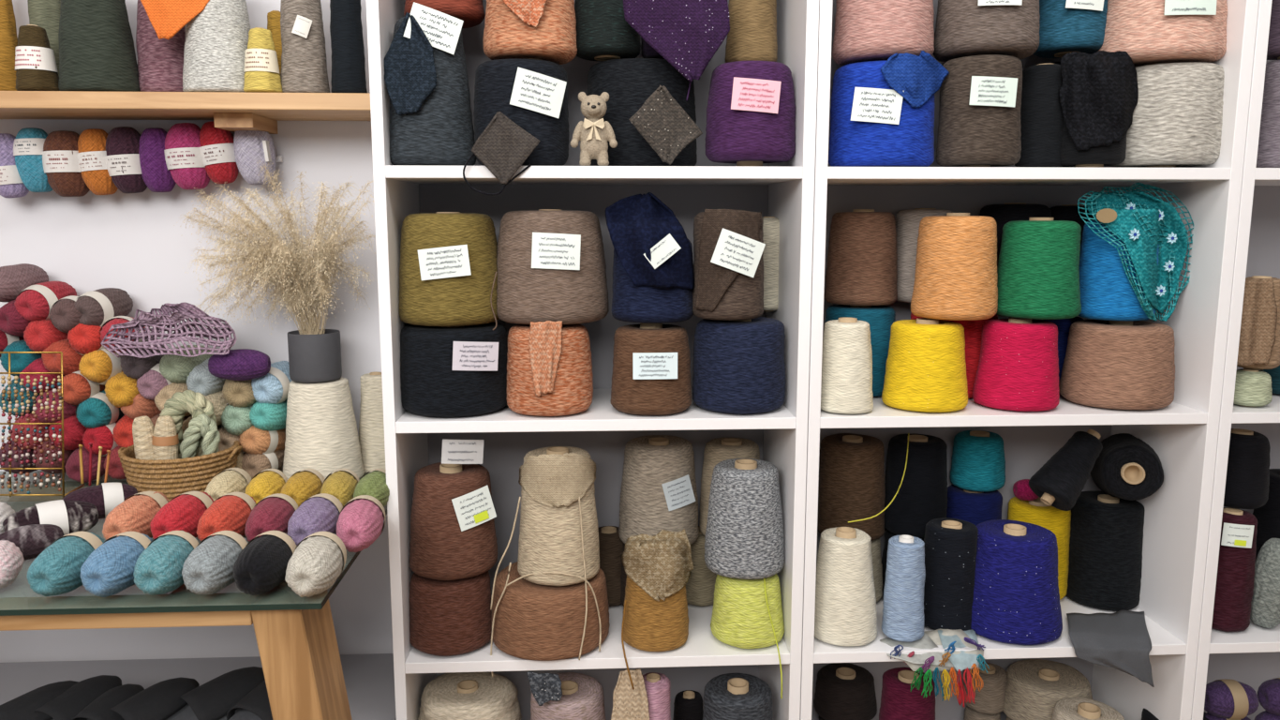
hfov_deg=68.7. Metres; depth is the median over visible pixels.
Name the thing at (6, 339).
yarn ball
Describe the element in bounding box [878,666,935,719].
cone
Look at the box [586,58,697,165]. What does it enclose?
cone
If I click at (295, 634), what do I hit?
table
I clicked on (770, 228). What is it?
cone
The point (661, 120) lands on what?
swatch
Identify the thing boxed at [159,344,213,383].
yarn ball
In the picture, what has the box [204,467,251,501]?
yarn ball
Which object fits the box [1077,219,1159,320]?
cone
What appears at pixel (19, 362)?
yarn ball
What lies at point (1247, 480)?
cone
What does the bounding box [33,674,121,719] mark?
slipper
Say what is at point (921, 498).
cone
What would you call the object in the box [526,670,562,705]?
swatch
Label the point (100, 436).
yarn ball
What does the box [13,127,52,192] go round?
yarn ball
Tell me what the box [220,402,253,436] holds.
yarn ball
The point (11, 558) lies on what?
yarn ball
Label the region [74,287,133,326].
yarn ball
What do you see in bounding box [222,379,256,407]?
yarn ball
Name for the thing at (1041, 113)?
cone
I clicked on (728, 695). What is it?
cone
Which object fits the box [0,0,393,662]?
wall
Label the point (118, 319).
yarn ball
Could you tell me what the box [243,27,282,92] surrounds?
cone
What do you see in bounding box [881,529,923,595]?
cone
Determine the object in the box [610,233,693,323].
cone
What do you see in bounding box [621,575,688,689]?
cone
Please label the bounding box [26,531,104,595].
yarn ball
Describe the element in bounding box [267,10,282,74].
cone
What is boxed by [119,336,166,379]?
yarn ball
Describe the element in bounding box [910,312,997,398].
cone
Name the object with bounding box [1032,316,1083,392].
cone
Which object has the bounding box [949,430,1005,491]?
cone
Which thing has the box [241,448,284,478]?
yarn ball
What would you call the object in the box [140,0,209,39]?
swatch
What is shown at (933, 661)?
scarf
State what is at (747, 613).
cone
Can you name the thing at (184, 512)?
yarn ball
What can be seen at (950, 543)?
cone
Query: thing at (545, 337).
swatch
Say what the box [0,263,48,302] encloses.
yarn ball
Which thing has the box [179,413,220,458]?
yarn hank
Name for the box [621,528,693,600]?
swatch
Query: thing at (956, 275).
cone
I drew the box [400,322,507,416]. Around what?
cone
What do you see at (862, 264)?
cone
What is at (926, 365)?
cone
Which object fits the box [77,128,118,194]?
yarn ball
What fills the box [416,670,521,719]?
cone
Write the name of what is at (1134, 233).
flower
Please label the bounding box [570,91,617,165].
teddy bear
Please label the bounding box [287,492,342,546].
yarn ball
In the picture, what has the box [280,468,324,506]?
yarn ball
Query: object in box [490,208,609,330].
cone
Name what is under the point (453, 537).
cone
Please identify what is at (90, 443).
needle
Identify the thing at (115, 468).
yarn ball
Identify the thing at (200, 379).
yarn ball
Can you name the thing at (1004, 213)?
cone
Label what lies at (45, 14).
cone
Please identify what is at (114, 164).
print
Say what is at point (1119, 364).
cone
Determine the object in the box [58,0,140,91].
cone
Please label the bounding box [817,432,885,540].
cone
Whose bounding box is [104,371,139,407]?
yarn ball
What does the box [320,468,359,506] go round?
yarn ball
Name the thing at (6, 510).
yarn ball
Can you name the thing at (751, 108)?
cone
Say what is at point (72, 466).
yarn ball
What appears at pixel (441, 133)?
cone
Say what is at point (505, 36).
cone
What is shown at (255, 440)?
yarn ball
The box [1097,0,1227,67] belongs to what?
cone
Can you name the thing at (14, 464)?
yarn ball
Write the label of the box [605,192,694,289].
cloth
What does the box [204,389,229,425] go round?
yarn ball
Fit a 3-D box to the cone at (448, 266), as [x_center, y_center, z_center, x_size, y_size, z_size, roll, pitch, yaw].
[-0.320,-0.154,1.571,0.177,0.186,0.178,0,9,-3]
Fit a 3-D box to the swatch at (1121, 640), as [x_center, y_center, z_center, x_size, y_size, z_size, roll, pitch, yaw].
[0.849,0.517,1.693,0.203,0.092,0.144,0,9,-3]
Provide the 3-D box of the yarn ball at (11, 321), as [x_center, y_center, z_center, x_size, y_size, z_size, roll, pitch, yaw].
[-1.088,-0.078,1.669,0.067,0.070,0.115,1,9,7]
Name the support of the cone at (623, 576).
on the shelving unit at (784, 191)
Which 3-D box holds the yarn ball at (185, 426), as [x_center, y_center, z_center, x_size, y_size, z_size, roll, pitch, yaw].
[-0.800,0.133,1.716,0.071,0.075,0.117,-2,9,-15]
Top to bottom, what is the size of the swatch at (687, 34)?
0.146 m
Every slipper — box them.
[0,680,79,719]
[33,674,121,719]
[71,683,144,719]
[109,676,199,719]
[170,666,265,719]
[226,680,272,719]
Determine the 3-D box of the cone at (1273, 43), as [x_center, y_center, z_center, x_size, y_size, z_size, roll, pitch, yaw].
[1.110,-0.595,1.589,0.096,0.162,0.097,0,9,-3]
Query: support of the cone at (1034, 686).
on the cone
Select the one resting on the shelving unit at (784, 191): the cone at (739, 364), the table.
the cone at (739, 364)
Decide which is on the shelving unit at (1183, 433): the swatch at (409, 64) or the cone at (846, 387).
the cone at (846, 387)
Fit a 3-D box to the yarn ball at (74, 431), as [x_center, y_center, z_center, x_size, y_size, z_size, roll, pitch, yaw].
[-1.026,0.130,1.711,0.069,0.073,0.116,-1,9,-4]
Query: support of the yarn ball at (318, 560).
on the table
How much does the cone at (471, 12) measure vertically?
0.128 m
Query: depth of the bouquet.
1.61 m
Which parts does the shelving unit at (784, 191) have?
panel, panel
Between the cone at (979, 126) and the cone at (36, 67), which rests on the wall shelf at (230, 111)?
the cone at (36, 67)
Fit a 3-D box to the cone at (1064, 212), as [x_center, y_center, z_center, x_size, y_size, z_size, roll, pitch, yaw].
[0.808,-0.189,1.771,0.106,0.206,0.106,0,9,-3]
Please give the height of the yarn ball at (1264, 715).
0.070 m
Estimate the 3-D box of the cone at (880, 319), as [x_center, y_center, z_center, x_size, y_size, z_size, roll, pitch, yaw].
[0.409,-0.020,1.754,0.136,0.167,0.137,-1,9,-7]
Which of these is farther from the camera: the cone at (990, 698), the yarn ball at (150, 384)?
the cone at (990, 698)
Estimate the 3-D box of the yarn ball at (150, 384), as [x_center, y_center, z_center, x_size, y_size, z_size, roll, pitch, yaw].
[-0.861,0.034,1.702,0.069,0.072,0.117,1,9,5]
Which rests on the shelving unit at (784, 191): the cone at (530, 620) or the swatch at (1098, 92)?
the cone at (530, 620)
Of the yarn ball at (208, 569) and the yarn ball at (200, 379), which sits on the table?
the yarn ball at (208, 569)
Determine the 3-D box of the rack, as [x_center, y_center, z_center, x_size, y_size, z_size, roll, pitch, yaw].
[-0.995,0.101,1.508,0.178,0.240,0.067,0,9,-3]
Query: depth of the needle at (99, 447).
1.54 m
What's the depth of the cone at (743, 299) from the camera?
1.52 m
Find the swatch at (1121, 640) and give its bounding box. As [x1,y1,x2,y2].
[1066,609,1154,686]
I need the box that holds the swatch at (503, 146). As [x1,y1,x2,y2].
[471,111,540,184]
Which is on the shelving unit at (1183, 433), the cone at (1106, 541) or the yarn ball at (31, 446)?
the cone at (1106, 541)
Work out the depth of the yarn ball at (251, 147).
1.66 m
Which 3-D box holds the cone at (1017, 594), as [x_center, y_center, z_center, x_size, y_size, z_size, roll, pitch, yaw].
[0.675,0.395,1.700,0.177,0.191,0.176,0,9,-3]
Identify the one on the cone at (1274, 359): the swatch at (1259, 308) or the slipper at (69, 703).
the swatch at (1259, 308)
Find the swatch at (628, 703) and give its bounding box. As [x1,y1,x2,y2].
[610,668,649,719]
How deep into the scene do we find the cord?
1.45 m
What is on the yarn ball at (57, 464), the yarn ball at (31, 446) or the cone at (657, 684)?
the yarn ball at (31, 446)
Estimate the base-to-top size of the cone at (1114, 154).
0.160 m
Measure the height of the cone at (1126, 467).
0.132 m
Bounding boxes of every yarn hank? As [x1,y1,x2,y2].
[159,389,216,458]
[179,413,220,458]
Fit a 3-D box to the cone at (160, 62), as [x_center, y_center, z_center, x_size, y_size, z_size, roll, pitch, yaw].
[-0.824,-0.564,1.623,0.098,0.221,0.095,-3,9,-18]
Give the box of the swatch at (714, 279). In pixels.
[694,208,763,311]
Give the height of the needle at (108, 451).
0.064 m
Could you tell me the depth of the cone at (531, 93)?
1.46 m
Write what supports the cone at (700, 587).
on the shelving unit at (784, 191)
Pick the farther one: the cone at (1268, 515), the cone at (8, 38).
the cone at (1268, 515)
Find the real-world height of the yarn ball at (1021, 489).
0.043 m
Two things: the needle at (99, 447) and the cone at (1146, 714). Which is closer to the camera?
the needle at (99, 447)
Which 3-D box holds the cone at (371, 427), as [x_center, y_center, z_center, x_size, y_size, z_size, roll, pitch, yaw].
[-0.494,0.117,1.766,0.078,0.190,0.078,0,9,-3]
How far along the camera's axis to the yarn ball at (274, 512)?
1.34 m
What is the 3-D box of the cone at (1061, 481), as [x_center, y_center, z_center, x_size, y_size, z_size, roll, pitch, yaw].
[0.769,0.199,1.695,0.136,0.143,0.083,-5,10,-32]
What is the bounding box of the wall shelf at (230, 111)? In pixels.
[0,90,371,133]
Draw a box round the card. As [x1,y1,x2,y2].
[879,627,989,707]
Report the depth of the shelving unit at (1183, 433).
1.63 m
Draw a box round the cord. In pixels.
[462,153,531,194]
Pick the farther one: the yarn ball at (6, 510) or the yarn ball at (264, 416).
the yarn ball at (264, 416)
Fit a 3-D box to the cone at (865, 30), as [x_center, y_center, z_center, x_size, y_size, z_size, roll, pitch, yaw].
[0.401,-0.576,1.542,0.162,0.173,0.165,0,9,-3]
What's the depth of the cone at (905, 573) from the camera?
1.62 m
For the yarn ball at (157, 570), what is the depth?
1.17 m
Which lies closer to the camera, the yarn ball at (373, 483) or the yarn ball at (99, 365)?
the yarn ball at (373, 483)
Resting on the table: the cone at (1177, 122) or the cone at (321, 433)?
the cone at (321, 433)
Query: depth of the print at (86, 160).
1.64 m
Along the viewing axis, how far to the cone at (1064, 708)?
1.74 m
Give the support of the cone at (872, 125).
on the shelving unit at (1183, 433)
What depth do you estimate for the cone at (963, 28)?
1.49 m
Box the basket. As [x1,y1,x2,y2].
[118,440,242,500]
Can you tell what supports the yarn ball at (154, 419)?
on the yarn ball
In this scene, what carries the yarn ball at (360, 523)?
on the table
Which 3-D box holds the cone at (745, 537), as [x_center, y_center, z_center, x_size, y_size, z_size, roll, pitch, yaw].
[0.185,0.273,1.648,0.142,0.195,0.141,0,9,-3]
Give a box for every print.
[14,49,41,65]
[45,154,67,167]
[80,154,102,167]
[107,157,130,171]
[167,150,194,164]
[204,147,223,161]
[245,51,268,67]
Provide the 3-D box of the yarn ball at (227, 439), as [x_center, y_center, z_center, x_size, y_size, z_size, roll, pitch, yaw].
[-0.752,0.148,1.730,0.068,0.067,0.114,-1,9,-6]
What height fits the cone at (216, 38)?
0.211 m
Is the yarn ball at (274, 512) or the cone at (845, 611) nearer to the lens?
the yarn ball at (274, 512)
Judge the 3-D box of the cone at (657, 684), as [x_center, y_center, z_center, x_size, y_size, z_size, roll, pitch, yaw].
[0.024,0.650,1.679,0.068,0.179,0.068,0,9,-3]
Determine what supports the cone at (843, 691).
on the cone
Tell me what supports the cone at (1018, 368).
on the shelving unit at (1183, 433)
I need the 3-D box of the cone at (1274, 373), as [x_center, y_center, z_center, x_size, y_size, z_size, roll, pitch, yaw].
[1.214,0.004,1.745,0.097,0.121,0.098,0,9,-3]
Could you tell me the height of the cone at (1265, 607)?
0.163 m
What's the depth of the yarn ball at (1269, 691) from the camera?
1.73 m
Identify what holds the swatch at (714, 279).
on the cone at (743, 299)
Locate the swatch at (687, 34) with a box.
[623,0,729,81]
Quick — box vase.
[287,328,342,382]
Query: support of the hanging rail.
attached to the wall
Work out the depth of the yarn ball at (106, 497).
1.48 m
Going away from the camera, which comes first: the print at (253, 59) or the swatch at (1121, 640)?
the print at (253, 59)
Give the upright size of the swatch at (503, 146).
0.110 m
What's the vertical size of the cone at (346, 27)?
0.218 m
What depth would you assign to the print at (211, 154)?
1.65 m
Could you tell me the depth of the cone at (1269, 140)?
1.60 m
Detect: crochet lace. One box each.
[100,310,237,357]
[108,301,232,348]
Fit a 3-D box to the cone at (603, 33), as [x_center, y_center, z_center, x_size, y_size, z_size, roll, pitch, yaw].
[-0.055,-0.586,1.548,0.113,0.171,0.111,0,9,-3]
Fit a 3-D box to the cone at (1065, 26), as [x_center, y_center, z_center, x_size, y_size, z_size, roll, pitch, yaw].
[0.743,-0.614,1.615,0.124,0.172,0.130,1,9,5]
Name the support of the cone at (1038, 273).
on the cone at (1018, 368)
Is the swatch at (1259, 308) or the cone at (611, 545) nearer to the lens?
the swatch at (1259, 308)
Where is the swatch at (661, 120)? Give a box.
[628,85,702,164]
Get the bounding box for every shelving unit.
[366,0,818,719]
[799,0,1259,719]
[1190,0,1279,719]
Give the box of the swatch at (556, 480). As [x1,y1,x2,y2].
[518,452,595,507]
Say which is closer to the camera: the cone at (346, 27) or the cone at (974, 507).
the cone at (346, 27)
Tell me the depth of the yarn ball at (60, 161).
1.64 m
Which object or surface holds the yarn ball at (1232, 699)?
on the yarn ball at (1208, 715)
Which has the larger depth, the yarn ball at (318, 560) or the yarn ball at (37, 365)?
the yarn ball at (37, 365)
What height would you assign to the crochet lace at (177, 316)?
0.083 m
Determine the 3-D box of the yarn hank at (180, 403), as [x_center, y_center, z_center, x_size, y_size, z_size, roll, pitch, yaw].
[-0.783,0.117,1.622,0.096,0.131,0.042,0,9,-3]
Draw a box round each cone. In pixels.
[0,0,17,90]
[14,24,59,90]
[27,0,60,76]
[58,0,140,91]
[135,0,185,91]
[182,0,250,92]
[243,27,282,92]
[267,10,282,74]
[280,0,329,92]
[282,376,364,479]
[329,0,367,92]
[358,371,385,473]
[389,1,476,165]
[398,211,498,326]
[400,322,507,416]
[403,0,485,29]
[409,438,497,580]
[409,570,491,655]
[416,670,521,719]
[473,59,569,165]
[482,0,577,64]
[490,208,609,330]
[490,496,610,676]
[506,323,593,416]
[517,446,599,585]
[530,671,606,719]
[574,0,640,61]
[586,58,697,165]
[598,525,623,606]
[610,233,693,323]
[610,322,691,415]
[618,434,698,544]
[620,542,626,607]
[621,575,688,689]
[640,36,664,59]
[642,671,670,719]
[672,689,703,719]
[685,60,795,166]
[685,525,716,606]
[692,211,765,320]
[692,316,786,414]
[699,437,759,535]
[702,672,773,719]
[704,458,784,579]
[710,573,784,698]
[724,0,777,62]
[762,216,779,311]
[813,662,877,719]
[814,432,909,645]
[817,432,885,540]
[820,317,873,413]
[824,208,897,305]
[825,304,895,396]
[828,59,935,166]
[832,0,934,66]
[871,537,882,601]
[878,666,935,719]
[881,317,967,412]
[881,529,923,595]
[881,534,925,640]
[884,432,947,537]
[895,208,952,302]
[910,212,997,320]
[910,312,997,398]
[923,517,978,630]
[932,0,1040,62]
[935,54,1022,166]
[946,484,1002,525]
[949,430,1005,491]
[962,661,1007,714]
[963,705,1000,719]
[970,519,1062,644]
[972,316,1059,411]
[979,202,1051,267]
[996,217,1081,319]
[1003,658,1092,719]
[1007,496,1071,599]
[1014,63,1063,167]
[1028,429,1102,510]
[1032,0,1107,58]
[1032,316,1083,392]
[1049,204,1094,243]
[1050,61,1075,167]
[1051,697,1124,719]
[1058,319,1175,409]
[1060,119,1127,167]
[1066,490,1145,610]
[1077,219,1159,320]
[1090,432,1163,500]
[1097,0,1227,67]
[1108,61,1224,167]
[1141,708,1209,719]
[1211,506,1257,631]
[1223,428,1270,508]
[1233,368,1272,406]
[1236,275,1279,369]
[1250,537,1279,627]
[1252,468,1279,559]
[1255,59,1279,167]
[1260,365,1279,394]
[1266,0,1279,59]
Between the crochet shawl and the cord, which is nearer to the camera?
the cord
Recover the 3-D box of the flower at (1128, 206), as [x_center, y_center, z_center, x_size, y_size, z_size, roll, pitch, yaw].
[0.824,-0.255,1.574,0.020,0.020,0.004,0,9,-3]
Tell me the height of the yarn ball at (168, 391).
0.072 m
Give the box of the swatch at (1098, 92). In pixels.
[1058,50,1138,149]
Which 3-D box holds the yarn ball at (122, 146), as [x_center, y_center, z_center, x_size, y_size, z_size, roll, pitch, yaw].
[-0.913,-0.356,1.671,0.073,0.116,0.074,3,9,19]
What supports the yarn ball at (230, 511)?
on the table
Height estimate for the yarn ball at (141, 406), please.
0.070 m
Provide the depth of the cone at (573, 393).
1.54 m
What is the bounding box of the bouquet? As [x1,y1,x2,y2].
[173,162,375,334]
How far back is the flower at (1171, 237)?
1.58 m
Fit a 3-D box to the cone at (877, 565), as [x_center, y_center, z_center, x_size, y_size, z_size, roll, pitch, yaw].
[0.414,0.402,1.840,0.125,0.135,0.124,0,9,-3]
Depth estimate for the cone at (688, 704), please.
1.76 m
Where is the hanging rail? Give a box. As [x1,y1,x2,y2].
[275,155,282,162]
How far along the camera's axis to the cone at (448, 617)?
1.59 m
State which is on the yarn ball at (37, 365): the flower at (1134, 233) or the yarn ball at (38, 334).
the yarn ball at (38, 334)
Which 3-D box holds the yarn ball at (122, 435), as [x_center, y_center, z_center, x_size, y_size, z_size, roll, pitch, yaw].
[-0.917,0.123,1.719,0.067,0.071,0.116,0,9,3]
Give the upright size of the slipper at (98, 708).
0.078 m
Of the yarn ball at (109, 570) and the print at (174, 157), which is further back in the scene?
the print at (174, 157)
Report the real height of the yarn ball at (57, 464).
0.072 m
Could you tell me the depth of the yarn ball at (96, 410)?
1.66 m
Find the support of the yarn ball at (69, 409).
on the yarn ball at (74, 431)
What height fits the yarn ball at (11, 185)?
0.113 m
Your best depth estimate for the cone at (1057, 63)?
1.68 m
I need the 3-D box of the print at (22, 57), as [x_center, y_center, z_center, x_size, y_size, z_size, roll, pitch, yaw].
[-1.001,-0.493,1.528,0.042,0.025,0.010,0,9,-3]
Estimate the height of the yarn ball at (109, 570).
0.070 m
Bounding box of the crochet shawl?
[1077,182,1194,321]
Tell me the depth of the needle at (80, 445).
1.54 m
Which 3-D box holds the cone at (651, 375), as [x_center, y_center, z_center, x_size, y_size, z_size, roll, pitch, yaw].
[0.019,0.011,1.595,0.139,0.152,0.144,-1,9,-5]
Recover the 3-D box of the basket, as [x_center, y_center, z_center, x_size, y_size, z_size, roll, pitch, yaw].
[-0.802,0.191,1.641,0.191,0.080,0.191,6,10,34]
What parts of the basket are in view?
handle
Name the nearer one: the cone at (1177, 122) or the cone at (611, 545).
the cone at (1177, 122)
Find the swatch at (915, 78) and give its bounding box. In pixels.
[879,50,949,107]
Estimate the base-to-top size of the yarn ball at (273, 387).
0.074 m
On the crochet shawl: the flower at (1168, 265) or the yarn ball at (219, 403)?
the flower at (1168, 265)
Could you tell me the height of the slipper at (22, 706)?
0.083 m
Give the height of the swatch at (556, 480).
0.092 m
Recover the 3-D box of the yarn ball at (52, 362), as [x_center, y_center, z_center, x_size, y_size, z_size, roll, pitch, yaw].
[-1.017,-0.006,1.686,0.072,0.072,0.116,1,9,8]
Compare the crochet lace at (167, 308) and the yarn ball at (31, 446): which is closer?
the crochet lace at (167, 308)
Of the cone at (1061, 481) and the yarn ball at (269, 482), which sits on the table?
the yarn ball at (269, 482)
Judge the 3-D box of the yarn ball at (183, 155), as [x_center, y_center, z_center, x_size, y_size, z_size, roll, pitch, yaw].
[-0.807,-0.364,1.676,0.080,0.116,0.080,7,11,37]
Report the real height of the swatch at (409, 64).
0.155 m
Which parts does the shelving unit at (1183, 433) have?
panel, panel, panel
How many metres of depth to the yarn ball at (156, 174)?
1.65 m
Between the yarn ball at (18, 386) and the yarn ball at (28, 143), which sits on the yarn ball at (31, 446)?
the yarn ball at (18, 386)
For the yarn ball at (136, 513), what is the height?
0.070 m
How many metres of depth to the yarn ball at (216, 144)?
1.65 m
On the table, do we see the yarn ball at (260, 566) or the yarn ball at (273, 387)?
the yarn ball at (260, 566)
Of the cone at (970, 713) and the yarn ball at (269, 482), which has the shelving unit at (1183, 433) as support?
the cone at (970, 713)
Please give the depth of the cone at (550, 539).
1.58 m
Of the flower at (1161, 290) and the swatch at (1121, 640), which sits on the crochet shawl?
the flower at (1161, 290)
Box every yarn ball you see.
[0,133,29,197]
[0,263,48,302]
[0,298,30,336]
[0,329,24,357]
[0,339,41,377]
[0,377,39,416]
[0,439,37,473]
[0,501,14,534]
[0,523,63,560]
[0,539,24,588]
[2,499,98,535]
[11,412,50,448]
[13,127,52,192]
[14,281,77,321]
[19,357,64,393]
[23,319,67,351]
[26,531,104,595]
[31,438,74,473]
[32,388,76,422]
[41,338,82,375]
[42,130,89,196]
[48,415,87,449]
[49,295,82,333]
[57,370,105,405]
[62,482,137,519]
[64,445,105,482]
[67,323,104,355]
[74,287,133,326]
[75,389,123,428]
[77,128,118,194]
[78,347,122,384]
[80,531,152,596]
[82,419,119,456]
[98,315,145,355]
[102,491,169,539]
[104,126,147,193]
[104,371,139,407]
[104,445,126,478]
[112,414,133,446]
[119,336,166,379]
[120,393,161,419]
[133,530,199,595]
[136,363,172,401]
[138,127,176,192]
[149,491,213,538]
[150,413,190,426]
[152,415,178,460]
[154,382,192,416]
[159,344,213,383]
[163,122,210,189]
[181,416,221,441]
[181,530,248,595]
[186,357,225,395]
[196,491,255,540]
[199,120,238,183]
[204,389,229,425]
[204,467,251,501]
[208,348,270,380]
[217,426,242,451]
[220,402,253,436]
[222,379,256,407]
[233,130,275,184]
[233,530,296,595]
[235,450,244,468]
[238,425,285,454]
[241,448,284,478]
[244,492,298,540]
[245,468,287,504]
[249,398,287,430]
[251,360,291,403]
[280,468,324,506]
[284,531,346,596]
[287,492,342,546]
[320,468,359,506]
[336,494,385,551]
[353,468,389,506]
[1012,478,1038,500]
[1204,678,1258,719]
[1205,712,1250,719]
[1254,710,1279,719]
[1257,677,1279,714]
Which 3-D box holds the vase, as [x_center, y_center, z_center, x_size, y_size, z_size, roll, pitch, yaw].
[-0.586,-0.008,1.689,0.090,0.086,0.090,0,9,-3]
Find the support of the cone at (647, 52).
on the cone at (629, 82)
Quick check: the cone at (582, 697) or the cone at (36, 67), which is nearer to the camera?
the cone at (36, 67)
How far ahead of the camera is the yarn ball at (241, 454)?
1.68 m
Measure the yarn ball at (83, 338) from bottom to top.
0.075 m
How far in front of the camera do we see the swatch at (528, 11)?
1.43 m
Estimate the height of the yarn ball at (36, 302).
0.072 m
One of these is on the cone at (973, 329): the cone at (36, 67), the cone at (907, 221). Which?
the cone at (907, 221)
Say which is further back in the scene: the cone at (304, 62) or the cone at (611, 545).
the cone at (611, 545)
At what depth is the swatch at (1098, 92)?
1.51 m
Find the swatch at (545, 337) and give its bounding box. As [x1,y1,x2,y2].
[528,320,562,396]
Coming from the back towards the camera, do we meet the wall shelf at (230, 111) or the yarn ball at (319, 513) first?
the wall shelf at (230, 111)
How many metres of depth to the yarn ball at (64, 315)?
1.62 m
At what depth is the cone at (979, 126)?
1.51 m
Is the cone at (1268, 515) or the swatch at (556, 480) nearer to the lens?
the swatch at (556, 480)
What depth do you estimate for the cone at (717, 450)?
1.74 m
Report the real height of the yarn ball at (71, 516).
0.062 m
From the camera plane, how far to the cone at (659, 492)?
1.69 m
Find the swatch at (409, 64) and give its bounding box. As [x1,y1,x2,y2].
[383,12,436,115]
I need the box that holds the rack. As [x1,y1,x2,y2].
[0,351,84,497]
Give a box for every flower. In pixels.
[1125,202,1134,208]
[1129,227,1140,240]
[1155,284,1165,296]
[1158,209,1163,220]
[1163,260,1174,271]
[1166,232,1176,243]
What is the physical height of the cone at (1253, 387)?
0.065 m
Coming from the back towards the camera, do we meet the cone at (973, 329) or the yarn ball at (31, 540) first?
the cone at (973, 329)
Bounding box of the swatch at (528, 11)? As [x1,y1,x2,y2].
[502,0,547,27]
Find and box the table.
[0,480,386,719]
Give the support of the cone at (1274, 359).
on the cone at (1253, 387)
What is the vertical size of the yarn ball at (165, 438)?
0.125 m
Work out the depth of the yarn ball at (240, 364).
1.62 m
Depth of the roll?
1.58 m
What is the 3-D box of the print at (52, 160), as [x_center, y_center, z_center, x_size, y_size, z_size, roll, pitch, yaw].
[-1.016,-0.345,1.629,0.037,0.024,0.004,-2,9,-3]
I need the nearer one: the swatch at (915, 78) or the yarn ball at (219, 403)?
the swatch at (915, 78)
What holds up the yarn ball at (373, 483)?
on the table
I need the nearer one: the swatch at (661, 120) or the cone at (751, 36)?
the swatch at (661, 120)
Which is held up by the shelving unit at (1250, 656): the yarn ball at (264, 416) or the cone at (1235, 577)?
the cone at (1235, 577)
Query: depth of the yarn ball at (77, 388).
1.65 m
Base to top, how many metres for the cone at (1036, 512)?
0.193 m
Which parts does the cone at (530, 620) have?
cream cord, cream cord, cream cord, cream cord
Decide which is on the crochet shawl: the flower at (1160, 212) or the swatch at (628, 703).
the flower at (1160, 212)
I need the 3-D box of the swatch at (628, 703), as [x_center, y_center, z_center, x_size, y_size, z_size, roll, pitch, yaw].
[-0.017,0.598,1.621,0.068,0.134,0.013,0,9,-3]
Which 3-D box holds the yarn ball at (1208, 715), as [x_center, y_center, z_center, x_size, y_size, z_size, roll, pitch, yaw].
[1.089,0.686,1.741,0.091,0.070,0.070,0,9,-3]

